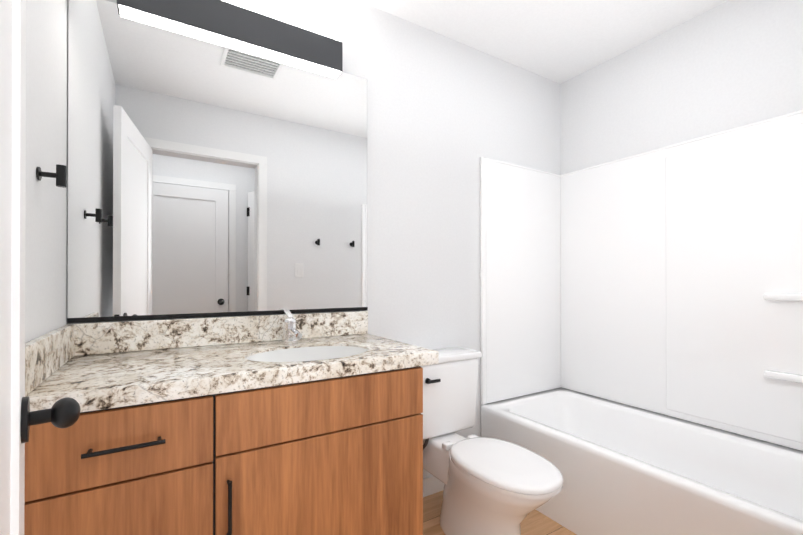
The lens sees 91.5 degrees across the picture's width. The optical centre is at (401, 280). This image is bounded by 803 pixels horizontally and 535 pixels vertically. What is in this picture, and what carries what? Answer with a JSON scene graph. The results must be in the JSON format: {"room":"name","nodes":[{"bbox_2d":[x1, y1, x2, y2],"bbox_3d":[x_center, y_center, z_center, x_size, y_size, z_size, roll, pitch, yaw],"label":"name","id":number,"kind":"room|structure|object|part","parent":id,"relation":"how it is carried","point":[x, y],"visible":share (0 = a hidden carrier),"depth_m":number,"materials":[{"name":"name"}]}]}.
{"room":"bathroom","nodes":[
{"label":"bathroom","id":0,"kind":"room"},
{"bbox_2d":[25,0,67,342],"bbox_3d":[-0.710,-0.105,0.533,0.120,2.440,1.700,0,0,-32],"label":"wall","id":1,"kind":"structure","parent":0,"point":[46,197],"depth_m":1.05,"materials":[{"name":"paint"}]},
{"bbox_2d":[0,0,80,534],"bbox_3d":[-0.336,0.094,0.342,0.107,2.020,0.736,0,0,-41],"label":"bathroom door","id":2,"kind":"structure","parent":1,"relation":"in","point":[18,418],"depth_m":0.52,"materials":[{"name":"white wood"}]},
{"bbox_3d":[-0.546,0.200,0.581,0.107,0.064,0.099,0,0,-41],"label":"knob","id":3,"kind":"part","parent":2,"relation":"part of","materials":[{"name":"black metal"}]},
{"bbox_2d":[36,164,66,187],"bbox_3d":[-0.890,-0.269,0.997,0.056,0.054,0.034,0,0,-32],"label":"hook","id":4,"kind":"object","parent":1,"relation":"attached to","point":[60,175],"visible":1,"depth_m":1.00,"materials":[{"name":"black metal"}]},
{"bbox_2d":[67,0,560,477],"bbox_3d":[-0.050,-0.100,2.004,2.783,2.440,0.120,0,0,-32],"label":"wall","id":5,"kind":"structure","parent":0,"point":[444,114],"depth_m":2.05,"materials":[{"name":"paint"}]},
{"bbox_2d":[25,311,367,396],"bbox_3d":[-0.484,0.195,1.328,1.092,0.104,0.572,0,0,-32],"label":"backsplash","id":6,"kind":"structure","parent":5,"relation":"attached to","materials":[{"name":"stone"}]},
{"bbox_2d":[67,0,367,322],"bbox_3d":[-0.629,-0.408,1.570,1.093,1.097,0.010,0,0,-32],"label":"mirror","id":7,"kind":"object","parent":5,"relation":"attached to","point":[208,176],"visible":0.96,"depth_m":1.49,"materials":[{"name":"clear glass"}]},
{"bbox_2d":[117,0,342,74],"bbox_3d":[-0.625,-1.005,1.557,0.822,0.142,0.045,0,0,-32],"label":"sconce","id":8,"kind":"object","parent":5,"relation":"attached to","point":[224,20],"visible":1,"depth_m":1.54,"materials":[{"name":"grey"}]},
{"bbox_2d":[423,475,443,496],"bbox_3d":[0.134,1.073,2.036,0.695,0.095,0.012,0,0,-32],"label":"baseboard","id":9,"kind":"structure","parent":5,"relation":"attached to","point":[432,484],"depth_m":2.03,"materials":[{"name":"white"}]},
{"bbox_2d":[423,491,576,534],"bbox_3d":[0.362,1.145,0.628,3.513,0.060,2.890,0,0,-32],"label":"floor","id":10,"kind":"structure","parent":0,"point":[535,522],"depth_m":1.81,"materials":[{"name":"brown wood"}]},
{"bbox_2d":[24,310,438,534],"bbox_3d":[-0.477,0.618,1.315,1.092,0.998,0.599,0,0,-32],"label":"bathroom vanity","id":11,"kind":"object","parent":10,"relation":"on","point":[287,423],"visible":0.98,"depth_m":1.08,"materials":[{"name":"brown wood"}]},
{"bbox_2d":[26,333,438,412],"bbox_3d":[-0.484,0.270,1.328,1.092,0.044,0.572,0,0,-32],"label":"countertop","id":12,"kind":"structure","parent":11,"relation":"on","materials":[{"name":"stone"}]},
{"bbox_2d":[282,310,301,343],"bbox_3d":[-0.429,0.184,1.540,0.062,0.128,0.174,0,0,-32],"label":"faucet","id":13,"kind":"object","parent":12,"relation":"on","point":[292,335],"depth_m":1.54,"materials":[{"name":"silver metal"}]},
{"bbox_2d":[421,347,562,534],"bbox_3d":[0.329,0.739,1.696,0.436,0.760,0.782,0,0,-32],"label":"toilet","id":14,"kind":"object","parent":10,"relation":"on","point":[493,486],"visible":0.79,"depth_m":1.63,"materials":[{"name":"white ceramic"}]},
{"bbox_3d":[0.146,0.464,1.809,0.071,0.026,0.027,0,0,-32],"label":"lever","id":15,"kind":"part","parent":14,"relation":"part of","materials":[{"name":"black metal"}]},
{"bbox_3d":[0.369,0.937,1.629,0.326,0.364,0.593,0,0,-32],"label":"bowl","id":16,"kind":"part","parent":14,"relation":"part of","materials":[{"name":"white ceramic"}]},
{"bbox_3d":[0.407,0.724,1.568,0.336,0.024,0.482,0,0,-32],"label":"lid","id":17,"kind":"part","parent":14,"relation":"part of","materials":[{"name":"white plastic"}]},
{"bbox_3d":[0.407,0.745,1.568,0.334,0.016,0.480,0,0,-32],"label":"seat","id":18,"kind":"part","parent":14,"relation":"part of","materials":[{"name":"white plastic"}]},
{"bbox_2d":[480,110,802,534],"bbox_3d":[1.166,0.205,1.752,0.725,1.827,1.574,0,0,-32],"label":"bathtub","id":19,"kind":"object","parent":10,"relation":"on","point":[644,310],"visible":0.94,"depth_m":1.96,"materials":[{"name":"white plastic"}]},
{"bbox_2d":[358,0,727,83],"bbox_3d":[0.362,-1.355,0.637,3.513,0.060,2.890,0,0,-32],"label":"ceiling","id":20,"kind":"structure","parent":0,"point":[559,41],"depth_m":2.02,"materials":[{"name":"paint"}]},
{"bbox_2d":[560,0,802,387],"bbox_3d":[1.809,-0.102,1.520,0.120,2.440,2.650,0,0,-32],"label":"wall","id":21,"kind":"structure","parent":0,"point":[728,65],"depth_m":1.98,"materials":[{"name":"paint"}]}
]}

